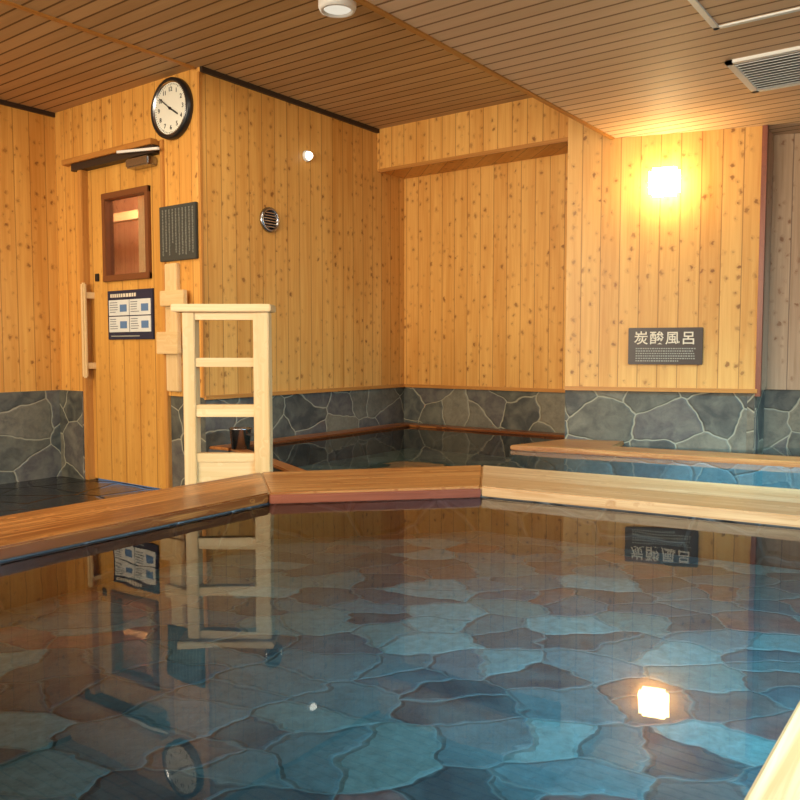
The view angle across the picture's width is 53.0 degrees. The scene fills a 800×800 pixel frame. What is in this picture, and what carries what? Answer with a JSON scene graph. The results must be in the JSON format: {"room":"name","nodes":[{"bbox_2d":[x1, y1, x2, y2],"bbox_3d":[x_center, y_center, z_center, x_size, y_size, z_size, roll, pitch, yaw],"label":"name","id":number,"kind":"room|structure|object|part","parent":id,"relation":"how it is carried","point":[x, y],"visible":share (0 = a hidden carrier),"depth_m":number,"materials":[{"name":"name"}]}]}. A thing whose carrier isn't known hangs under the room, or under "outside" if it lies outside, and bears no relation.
{"room":"spa","nodes":[
{"label":"spa","id":0,"kind":"room"},
{"bbox_2d":[0,105,60,391],"bbox_3d":[-4.134,-0.848,3.091,0.080,1.860,6.110,3,5,37],"label":"wall","id":1,"kind":"structure","parent":0,"point":[29,297],"depth_m":5.28,"materials":[{"name":"brown wood"}]},
{"bbox_2d":[0,99,54,117],"bbox_3d":[-3.223,-1.835,4.173,0.020,0.028,3.030,3,5,37],"label":"trim","id":2,"kind":"structure","parent":1,"relation":"attached to","point":[2,102],"depth_m":5.23,"materials":[{"name":"black wood"}]},
{"bbox_2d":[0,390,61,483],"bbox_3d":[-4.110,0.401,3.152,0.080,0.640,6.110,3,5,37],"label":"stone wall","id":3,"kind":"structure","parent":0,"point":[30,434],"depth_m":5.31,"materials":[{"name":"grey stone"}]},
{"bbox_2d":[0,476,160,515],"bbox_3d":[-3.033,0.745,2.392,2.640,0.050,6.140,3,5,37],"label":"floor","id":4,"kind":"structure","parent":0,"point":[38,494],"depth_m":4.87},
{"bbox_2d":[171,304,275,484],"bbox_3d":[-0.790,0.105,3.641,0.440,1.068,0.160,0,4,0],"label":"stand","id":5,"kind":"object","parent":4,"relation":"on","point":[200,466],"visible":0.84,"depth_m":3.60,"materials":[{"name":"beige wood"}]},
{"bbox_3d":[-0.943,0.121,3.642,0.055,1.035,0.090,0,4,0],"label":"post","id":6,"kind":"part","parent":5,"relation":"part of","materials":[{"name":"beige wood"}]},
{"bbox_3d":[-0.785,-0.377,3.601,0.270,0.035,0.050,0,4,0],"label":"rail","id":7,"kind":"part","parent":5,"relation":"part of","materials":[{"name":"beige wood"}]},
{"bbox_3d":[-0.785,-0.170,3.614,0.270,0.040,0.050,0,4,0],"label":"rail","id":8,"kind":"part","parent":5,"relation":"part of","materials":[{"name":"beige wood"}]},
{"bbox_3d":[-0.785,0.047,3.628,0.270,0.055,0.050,0,4,0],"label":"rail","id":9,"kind":"part","parent":5,"relation":"part of","materials":[{"name":"beige wood"}]},
{"bbox_3d":[-0.785,0.259,3.641,0.270,0.040,0.050,0,4,0],"label":"rail","id":10,"kind":"part","parent":5,"relation":"part of","materials":[{"name":"beige wood"}]},
{"bbox_3d":[-0.785,0.459,3.659,0.270,0.360,0.040,0,4,0],"label":"panel","id":11,"kind":"part","parent":5,"relation":"part of","materials":[{"name":"beige wood"}]},
{"bbox_3d":[-0.620,0.121,3.642,0.070,1.035,0.090,0,4,0],"label":"post","id":12,"kind":"part","parent":5,"relation":"part of","materials":[{"name":"beige wood"}]},
{"bbox_2d":[54,70,193,395],"bbox_3d":[-1.734,-0.973,5.060,1.420,1.860,0.080,3,5,37],"label":"wall","id":13,"kind":"structure","parent":0,"point":[66,122],"depth_m":5.18,"materials":[{"name":"brown wood"}]},
{"bbox_2d":[59,390,85,479],"bbox_3d":[-2.190,0.255,5.440,0.270,0.640,0.080,3,5,37],"label":"stone wall","id":14,"kind":"structure","parent":13,"relation":"in","point":[71,402],"depth_m":5.40,"materials":[{"name":"grey stone"}]},
{"bbox_2d":[77,170,97,479],"bbox_3d":[-2.065,-0.518,5.311,0.045,2.100,0.080,3,5,37],"label":"door frame","id":15,"kind":"structure","parent":13,"relation":"attached to","point":[82,175],"depth_m":5.29,"materials":[{"name":"brown wood"}]},
{"bbox_2d":[61,138,159,274],"bbox_3d":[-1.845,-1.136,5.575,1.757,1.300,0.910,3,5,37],"label":"door","id":16,"kind":"structure","parent":13,"relation":"in","point":[137,163],"depth_m":5.10,"materials":[{"name":"brown wood"}]},
{"bbox_2d":[101,199,114,275],"bbox_3d":[-1.881,-1.040,5.169,0.040,0.560,0.065,3,5,37],"label":"window frame","id":17,"kind":"structure","parent":16,"relation":"attached to","point":[106,205],"depth_m":5.15,"materials":[{"name":"brown wood"}]},
{"bbox_2d":[113,210,137,223],"bbox_3d":[-1.887,-1.329,5.763,1.050,0.060,0.060,3,5,37],"label":"beam","id":18,"kind":"structure","parent":16,"relation":"attached to","point":[127,216],"depth_m":5.81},
{"bbox_2d":[101,185,149,200],"bbox_3d":[-1.702,-1.291,5.018,0.488,0.040,0.067,3,5,37],"label":"window frame","id":19,"kind":"structure","parent":16,"relation":"attached to","point":[136,191],"depth_m":5.00,"materials":[{"name":"brown wood"}]},
{"bbox_3d":[-1.567,-1.490,4.787,0.400,0.015,0.015,9,8,36],"label":"closer arm","id":20,"kind":"part","parent":16,"relation":"part of","materials":[{"name":"white paint"}]},
{"bbox_2d":[144,186,151,276],"bbox_3d":[-1.522,-1.023,4.902,0.040,0.560,0.065,3,5,37],"label":"window frame","id":21,"kind":"structure","parent":16,"relation":"attached to","point":[147,194],"depth_m":4.87,"materials":[{"name":"brown wood"}]},
{"bbox_2d":[86,278,165,488],"bbox_3d":[-1.722,-0.108,5.081,0.820,1.290,0.100,3,5,37],"label":"leaf","id":22,"kind":"object","parent":13,"relation":"attached to","point":[128,375],"depth_m":5.11,"materials":[{"name":"brown wood"}]},
{"bbox_2d":[80,283,88,377],"bbox_3d":[-2.059,-0.453,5.235,0.040,0.620,0.030,3,5,37],"label":"handle bar","id":23,"kind":"object","parent":22,"relation":"attached to","point":[83,285],"visible":1,"depth_m":5.22,"materials":[{"name":"beige wood"}]},
{"bbox_3d":[-2.035,-0.685,5.253,0.030,0.040,0.060,3,5,37],"label":"handle mount","id":24,"kind":"part","parent":22,"relation":"part of","materials":[{"name":"wood"}]},
{"bbox_3d":[-2.035,-0.226,5.282,0.030,0.040,0.060,3,5,37],"label":"handle mount","id":25,"kind":"part","parent":22,"relation":"part of","materials":[{"name":"beige wood"}]},
{"bbox_2d":[88,195,103,283],"bbox_3d":[-1.963,-1.045,5.239,0.175,0.560,0.040,3,5,37],"label":"leaf","id":26,"kind":"object","parent":22,"relation":"attached to","point":[95,216],"visible":0.71,"depth_m":5.23,"materials":[{"name":"orange wood"}]},
{"bbox_2d":[103,272,151,281],"bbox_3d":[-1.702,-0.772,5.051,0.488,0.040,0.067,3,5,37],"label":"window frame","id":27,"kind":"structure","parent":22,"relation":"attached to","point":[141,275],"depth_m":5.01,"materials":[{"name":"brown wood"}]},
{"bbox_2d":[107,288,154,339],"bbox_3d":[-1.693,-0.536,5.034,0.470,0.310,0.018,3,5,37],"label":"notice board","id":28,"kind":"object","parent":22,"relation":"attached to","point":[130,312],"visible":1,"depth_m":5.01,"materials":[{"name":"white paper"}]},
{"bbox_2d":[120,321,126,327],"bbox_3d":[-1.746,-0.475,5.067,0.070,0.045,0.002,3,5,37],"label":"picture","id":29,"kind":"object","parent":28,"relation":"attached to","point":[123,324],"depth_m":5.07},
{"bbox_2d":[120,304,126,311],"bbox_3d":[-1.746,-0.580,5.061,0.070,0.045,0.002,3,5,37],"label":"picture","id":30,"kind":"object","parent":28,"relation":"attached to","point":[123,307],"depth_m":5.06},
{"bbox_2d":[141,303,147,310],"bbox_3d":[-1.570,-0.572,4.930,0.070,0.045,0.002,3,5,37],"label":"picture","id":31,"kind":"object","parent":28,"relation":"attached to","point":[144,306],"depth_m":4.93},
{"bbox_2d":[141,320,148,327],"bbox_3d":[-1.570,-0.467,4.936,0.070,0.045,0.002,3,5,37],"label":"picture","id":32,"kind":"object","parent":28,"relation":"attached to","point":[144,323],"depth_m":4.93},
{"bbox_2d":[150,184,161,277],"bbox_3d":[-1.438,-1.020,4.849,0.157,0.560,0.040,3,5,37],"label":"leaf","id":33,"kind":"object","parent":22,"relation":"attached to","point":[155,189],"visible":0.43,"depth_m":4.85,"materials":[{"name":"brown wood"}]},
{"bbox_2d":[159,139,171,487],"bbox_3d":[-1.386,-0.486,4.812,0.032,2.100,0.072,3,5,37],"label":"door frame","id":34,"kind":"structure","parent":13,"relation":"attached to","point":[167,399],"depth_m":4.81,"materials":[{"name":"brown wood"}]},
{"bbox_2d":[156,263,186,391],"bbox_3d":[-1.326,-0.424,4.704,0.260,0.750,0.060,3,5,37],"label":"wall rack","id":35,"kind":"object","parent":13,"relation":"attached to","point":[168,342],"visible":0.91,"depth_m":4.71,"materials":[{"name":"beige wood"}]},
{"bbox_3d":[-1.359,-0.335,4.716,0.200,0.130,0.030,3,5,37],"label":"arm","id":36,"kind":"part","parent":35,"relation":"part of"},
{"bbox_3d":[-1.319,-0.593,4.670,0.220,0.090,0.030,3,5,37],"label":"arm","id":37,"kind":"part","parent":35,"relation":"part of"},
{"bbox_2d":[151,77,192,139],"bbox_3d":[-1.321,-1.682,4.632,0.350,0.350,0.042,3,5,37],"label":"wall clock","id":38,"kind":"object","parent":13,"relation":"attached to","point":[172,101],"visible":1,"depth_m":4.62,"materials":[{"name":"black paint"}]},
{"bbox_2d":[171,396,184,486],"bbox_3d":[-1.251,0.371,4.805,0.280,0.790,0.080,3,5,37],"label":"stone wall","id":39,"kind":"structure","parent":13,"relation":"in","point":[177,405],"depth_m":4.81,"materials":[{"name":"grey stone"}]},
{"bbox_2d":[159,202,198,261],"bbox_3d":[-1.288,-0.973,4.662,0.330,0.320,0.022,3,5,37],"label":"plaque","id":40,"kind":"object","parent":13,"relation":"attached to","point":[178,223],"visible":1,"depth_m":4.64,"materials":[{"name":"grey metal"}]},
{"bbox_2d":[0,0,531,128],"bbox_3d":[-2.267,-1.792,2.802,3.350,0.060,8.130,3,5,37],"label":"ceiling","id":41,"kind":"structure","parent":0,"point":[365,67],"depth_m":4.34,"materials":[{"name":"brown wood"}]},
{"bbox_2d":[0,0,193,68],"bbox_3d":[-2.922,-1.713,2.134,0.020,0.012,5.910,3,5,37],"label":"trim","id":42,"kind":"structure","parent":41,"relation":"attached to","point":[6,2],"depth_m":3.99,"materials":[{"name":"brown wood"}]},
{"bbox_2d":[318,0,355,17],"bbox_3d":[-0.279,-1.772,3.577,0.170,0.077,0.170,3,5,37],"label":"recessed light","id":43,"kind":"object","parent":41,"relation":"attached to","point":[329,8],"depth_m":3.56,"materials":[{"name":"white plastic"}]},
{"bbox_2d":[190,67,403,397],"bbox_3d":[-0.548,-0.995,5.399,0.080,1.860,2.040,3,5,37],"label":"wall","id":44,"kind":"structure","parent":0,"point":[331,270],"depth_m":5.19,"materials":[{"name":"brown wood"}]},
{"bbox_2d":[197,71,205,397],"bbox_3d":[-1.128,-0.926,4.559,0.018,1.830,0.018,3,5,37],"label":"trim","id":45,"kind":"structure","parent":44,"relation":"attached to","point":[199,88],"depth_m":4.55,"materials":[{"name":"brown wood"}]},
{"bbox_2d":[260,207,278,232],"bbox_3d":[-0.803,-1.114,4.961,0.022,0.156,0.156,3,5,37],"label":"air vent","id":46,"kind":"object","parent":44,"relation":"in","point":[269,218],"visible":1,"depth_m":4.96,"materials":[{"name":"metal"}]},
{"bbox_2d":[200,66,378,132],"bbox_3d":[-0.636,-1.896,5.139,0.020,0.028,1.610,3,5,37],"label":"trim","id":47,"kind":"structure","parent":44,"relation":"attached to","point":[203,69],"depth_m":5.01,"materials":[{"name":"black wood"}]},
{"bbox_2d":[204,384,404,399],"bbox_3d":[-0.542,-0.062,5.389,0.016,0.024,1.944,3,5,37],"label":"trim","id":48,"kind":"structure","parent":44,"relation":"attached to","point":[225,396],"depth_m":5.28,"materials":[{"name":"brown wood"}]},
{"bbox_2d":[303,150,312,161],"bbox_3d":[-0.589,-1.583,5.198,0.048,0.072,0.072,3,5,37],"label":"lamp","id":49,"kind":"object","parent":44,"relation":"attached to","point":[307,156],"visible":1,"depth_m":5.18,"materials":[{"name":"white paint"}]},
{"bbox_3d":[-0.582,-1.583,5.193,0.030,0.052,0.052,3,5,37],"label":"bulb","id":50,"kind":"part","parent":49,"relation":"part of","materials":[{"name":"white glass"}]},
{"bbox_2d":[200,387,403,451],"bbox_3d":[-0.555,0.327,5.498,0.080,0.790,2.025,3,5,37],"label":"stone wall","id":51,"kind":"structure","parent":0,"point":[308,413],"depth_m":5.41,"materials":[{"name":"grey stone"}]},
{"bbox_2d":[0,531,799,799],"bbox_3d":[-0.987,0.670,0.727,2.000,0.001,5.880,3,5,37],"label":"floor","id":52,"kind":"structure","parent":0,"point":[472,665],"depth_m":1.74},
{"bbox_2d":[0,472,269,610],"bbox_3d":[-2.044,0.688,1.228,0.410,0.452,5.423,3,5,36],"label":"rim","id":53,"kind":"object","parent":52,"relation":"on","point":[47,553],"visible":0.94,"depth_m":2.57,"materials":[{"name":"orange wood"}]},
{"bbox_2d":[744,701,799,799],"bbox_3d":[-0.043,0.765,0.012,0.425,0.452,5.850,3,5,37],"label":"rim","id":54,"kind":"object","parent":52,"relation":"on","point":[778,778],"visible":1,"depth_m":1.03,"materials":[{"name":"brown wood"}]},
{"bbox_2d":[298,448,508,470],"bbox_3d":[1.680,0.488,3.979,5.200,0.001,3.530,3,5,37],"label":"water","id":55,"kind":"structure","parent":0,"point":[409,457],"depth_m":5.33,"materials":[{"name":"blue liquid"}]},
{"bbox_2d":[230,449,305,471],"bbox_3d":[-0.680,0.516,4.124,0.084,0.426,1.176,-2,4,-28],"label":"ledge","id":56,"kind":"object","parent":55,"relation":"on","point":[278,466],"visible":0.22,"depth_m":3.89,"materials":[{"name":"beige wood"}]},
{"bbox_2d":[228,427,253,449],"bbox_3d":[-0.866,0.219,4.515,0.226,0.118,0.132,3,5,37],"label":"bucket","id":57,"kind":"object","parent":56,"relation":"on","point":[240,437],"visible":0.98,"depth_m":4.50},
{"bbox_2d":[208,424,408,466],"bbox_3d":[-0.521,0.439,5.333,0.150,0.426,1.780,3,5,37],"label":"ledge","id":58,"kind":"object","parent":55,"relation":"on","point":[296,451],"visible":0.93,"depth_m":5.27,"materials":[{"name":"grey stone"}]},
{"bbox_2d":[261,465,481,538],"bbox_3d":[-0.054,0.552,3.359,1.013,0.452,0.570,-1,4,-12],"label":"rim","id":59,"kind":"object","parent":55,"relation":"on","point":[441,499],"visible":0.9,"depth_m":3.11,"materials":[{"name":"beige wood"}]},
{"bbox_2d":[395,422,564,456],"bbox_3d":[0.593,0.416,5.701,1.500,0.426,0.140,3,5,37],"label":"ledge","id":60,"kind":"object","parent":55,"relation":"on","point":[471,446],"visible":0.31,"depth_m":5.67,"materials":[{"name":"grey stone"}]},
{"bbox_2d":[480,465,799,569],"bbox_3d":[1.781,0.598,2.638,3.520,0.452,0.575,2,4,29],"label":"rim","id":61,"kind":"object","parent":55,"relation":"on","point":[757,525],"visible":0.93,"depth_m":2.90,"materials":[{"name":"brown wood"}]},
{"bbox_2d":[509,439,799,488],"bbox_3d":[2.464,0.520,3.967,3.865,0.438,0.522,2,4,28],"label":"rim","id":62,"kind":"object","parent":55,"relation":"on","point":[607,457],"visible":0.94,"depth_m":4.25,"materials":[{"name":"beige wood"}]},
{"bbox_2d":[377,98,567,178],"bbox_3d":[0.573,-1.783,5.458,1.590,0.295,0.330,3,5,37],"label":"soffit","id":63,"kind":"object","parent":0,"point":[525,121],"depth_m":5.36,"materials":[{"name":"brown wood"}]},
{"bbox_2d":[404,387,564,432],"bbox_3d":[0.708,0.310,5.765,1.700,0.790,0.080,3,5,37],"label":"stone","id":64,"kind":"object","parent":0,"point":[498,409],"depth_m":5.76,"materials":[{"name":"grey stone"}]},
{"bbox_2d":[404,153,567,388],"bbox_3d":[0.699,-1.012,5.668,1.700,1.860,0.080,3,5,37],"label":"wall recess","id":65,"kind":"structure","parent":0,"point":[485,247],"depth_m":5.69,"materials":[{"name":"brown wood"}]},
{"bbox_2d":[379,137,567,172],"bbox_3d":[0.451,-1.625,5.345,1.500,0.025,0.012,3,5,37],"label":"trim","id":66,"kind":"structure","parent":65,"relation":"attached to","point":[560,140],"depth_m":5.30,"materials":[{"name":"brown wood"}]},
{"bbox_2d":[405,384,564,392],"bbox_3d":[0.657,-0.082,5.701,1.536,0.024,0.016,3,5,37],"label":"trim","id":67,"kind":"structure","parent":65,"relation":"attached to","point":[406,385],"depth_m":5.72,"materials":[{"name":"brown wood"}]},
{"bbox_2d":[306,427,799,450],"bbox_3d":[1.720,0.330,3.946,5.090,0.001,3.460,3,5,37],"label":"pool water","id":68,"kind":"object","parent":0,"point":[406,432],"visible":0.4,"depth_m":5.33,"materials":[{"name":"blue liquid"}]},
{"bbox_2d":[366,0,799,137],"bbox_3d":[0.820,-1.520,1.178,3.560,0.395,9.180,3,5,37],"label":"ceiling","id":69,"kind":"structure","parent":0,"point":[624,68],"depth_m":3.38,"materials":[{"name":"brown wood"}]},
{"bbox_2d":[353,0,614,139],"bbox_3d":[-1.017,-1.366,1.687,0.025,0.038,7.630,3,5,37],"label":"trim","id":70,"kind":"structure","parent":69,"relation":"attached to","point":[364,3],"depth_m":3.46,"materials":[{"name":"brown wood"}]},
{"bbox_2d":[688,0,799,29],"bbox_3d":[1.277,-1.417,2.742,0.540,0.010,0.540,3,5,37],"label":"ceiling hatch","id":71,"kind":"object","parent":69,"relation":"attached to","point":[719,14],"visible":1,"depth_m":2.94,"materials":[{"name":"white paint"}]},
{"bbox_3d":[1.070,-1.427,2.895,0.025,0.010,0.540,3,5,37],"label":"frame","id":72,"kind":"part","parent":71,"relation":"part of","materials":[{"name":"white paint"}]},
{"bbox_3d":[1.430,-1.430,2.948,0.540,0.010,0.025,3,5,37],"label":"frame","id":73,"kind":"part","parent":71,"relation":"part of","materials":[{"name":"white paint"}]},
{"bbox_2d":[724,46,799,92],"bbox_3d":[1.754,-1.464,3.526,0.500,0.016,0.500,3,5,37],"label":"ceiling vent","id":74,"kind":"object","parent":69,"relation":"in","point":[777,69],"visible":1,"depth_m":3.55,"materials":[{"name":"silver metal"}]},
{"bbox_3d":[1.567,-1.474,3.664,0.035,0.014,0.500,3,5,37],"label":"frame","id":75,"kind":"part","parent":74,"relation":"part of","materials":[{"name":"white paint"}]},
{"bbox_3d":[1.615,-1.453,3.339,0.500,0.014,0.035,3,5,37],"label":"frame","id":76,"kind":"part","parent":74,"relation":"part of","materials":[{"name":"white paint"}]},
{"bbox_3d":[1.636,-1.451,3.367,0.430,0.003,0.012,3,40,37],"label":"blade","id":77,"kind":"part","parent":74,"relation":"part of","materials":[{"name":"white paint"}]},
{"bbox_3d":[1.657,-1.452,3.395,0.430,0.003,0.012,3,40,37],"label":"blade","id":78,"kind":"part","parent":74,"relation":"part of","materials":[{"name":"white paint"}]},
{"bbox_3d":[1.679,-1.454,3.424,0.430,0.003,0.012,3,40,37],"label":"blade","id":79,"kind":"part","parent":74,"relation":"part of","materials":[{"name":"white paint"}]},
{"bbox_3d":[1.700,-1.456,3.453,0.430,0.003,0.012,3,40,37],"label":"blade","id":80,"kind":"part","parent":74,"relation":"part of","materials":[{"name":"white paint"}]},
{"bbox_3d":[1.722,-1.458,3.482,0.430,0.003,0.012,3,40,37],"label":"blade","id":81,"kind":"part","parent":74,"relation":"part of","materials":[{"name":"white paint"}]},
{"bbox_3d":[1.743,-1.460,3.511,0.430,0.003,0.012,3,40,37],"label":"blade","id":82,"kind":"part","parent":74,"relation":"part of","materials":[{"name":"white paint"}]},
{"bbox_3d":[1.764,-1.462,3.540,0.430,0.003,0.012,3,40,37],"label":"blade","id":83,"kind":"part","parent":74,"relation":"part of","materials":[{"name":"white paint"}]},
{"bbox_3d":[1.786,-1.464,3.568,0.430,0.003,0.012,3,40,37],"label":"blade","id":84,"kind":"part","parent":74,"relation":"part of","materials":[{"name":"white paint"}]},
{"bbox_3d":[1.893,-1.477,3.712,0.500,0.014,0.035,3,5,37],"label":"frame","id":85,"kind":"part","parent":74,"relation":"part of","materials":[{"name":"white paint"}]},
{"bbox_3d":[1.807,-1.465,3.597,0.430,0.003,0.012,3,40,37],"label":"blade","id":86,"kind":"part","parent":74,"relation":"part of","materials":[{"name":"white paint"}]},
{"bbox_3d":[1.829,-1.467,3.626,0.430,0.003,0.012,3,40,37],"label":"blade","id":87,"kind":"part","parent":74,"relation":"part of","materials":[{"name":"white paint"}]},
{"bbox_3d":[1.850,-1.469,3.655,0.430,0.003,0.012,3,40,37],"label":"blade","id":88,"kind":"part","parent":74,"relation":"part of","materials":[{"name":"white paint"}]},
{"bbox_3d":[1.872,-1.471,3.684,0.430,0.003,0.012,3,40,37],"label":"blade","id":89,"kind":"part","parent":74,"relation":"part of","materials":[{"name":"white paint"}]},
{"bbox_2d":[565,390,756,453],"bbox_3d":[1.544,0.349,4.835,1.060,0.830,0.396,3,5,37],"label":"stone wall","id":90,"kind":"structure","parent":0,"point":[692,421],"depth_m":4.77,"materials":[{"name":"grey stone"}]},
{"bbox_2d":[565,117,761,388],"bbox_3d":[1.539,-0.973,4.736,1.084,1.820,0.080,1,4,19],"label":"wall","id":91,"kind":"structure","parent":0,"point":[689,258],"depth_m":4.70,"materials":[{"name":"beige wood"}]},
{"bbox_2d":[564,386,756,392],"bbox_3d":[1.523,-0.062,4.751,1.084,0.024,0.016,1,4,19],"label":"trim","id":92,"kind":"structure","parent":91,"relation":"attached to","point":[589,388],"depth_m":4.74,"materials":[{"name":"brown wood"}]},
{"bbox_2d":[649,166,679,196],"bbox_3d":[1.520,-1.250,4.608,0.170,0.150,0.140,1,4,19],"label":"lamp","id":93,"kind":"object","parent":91,"relation":"attached to","point":[663,181],"depth_m":4.55,"materials":[{"name":"white glass"}]},
{"bbox_2d":[628,327,702,364],"bbox_3d":[1.557,-0.317,4.715,0.416,0.216,0.023,1,4,20],"label":"name sign","id":94,"kind":"object","parent":91,"relation":"attached to","point":[679,345],"visible":1,"depth_m":4.70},
{"bbox_2d":[755,125,768,396],"bbox_3d":[2.043,-0.777,4.529,0.028,1.515,0.028,3,5,37],"label":"trim","id":95,"kind":"structure","parent":91,"relation":"attached to","point":[765,128],"depth_m":4.52,"materials":[{"name":"brown wood"}]},
{"bbox_2d":[746,390,764,454],"bbox_3d":[2.079,0.356,4.718,0.050,0.830,0.237,3,5,37],"label":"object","id":96,"kind":"object","parent":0,"point":[750,429],"depth_m":4.62,"materials":[{"name":"grey stone"}]},
{"bbox_2d":[761,130,773,389],"bbox_3d":[2.087,-0.966,4.628,0.050,1.820,0.237,3,5,37],"label":"trim","id":97,"kind":"object","parent":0,"point":[771,136],"depth_m":4.67,"materials":[{"name":"brown wood"}]},
{"bbox_2d":[763,389,799,456],"bbox_3d":[3.510,0.378,4.382,2.743,0.830,0.907,3,5,37],"label":"stone wall","id":98,"kind":"structure","parent":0,"point":[781,407],"depth_m":4.77,"materials":[{"name":"grey stone"}]},
{"bbox_2d":[767,133,799,389],"bbox_3d":[3.506,-0.944,4.287,2.844,1.820,0.080,1,4,20],"label":"wall","id":99,"kind":"structure","parent":0,"point":[783,358],"depth_m":4.70,"materials":[{"name":"beige wood"}]},
{"bbox_3d":[-1.835,-0.511,5.676,1.700,0.040,0.700,3,5,37],"label":"floor","id":100,"kind":"structure","parent":0,"visible":0},
{"bbox_2d":[138,195,145,271],"bbox_3d":[-1.625,-1.108,5.132,0.080,1.220,0.060,3,5,37],"label":"post","id":101,"kind":"object","parent":100,"relation":"on","point":[141,215],"visible":0.14,"depth_m":5.12,"materials":[{"name":"brown wood"}]}
]}

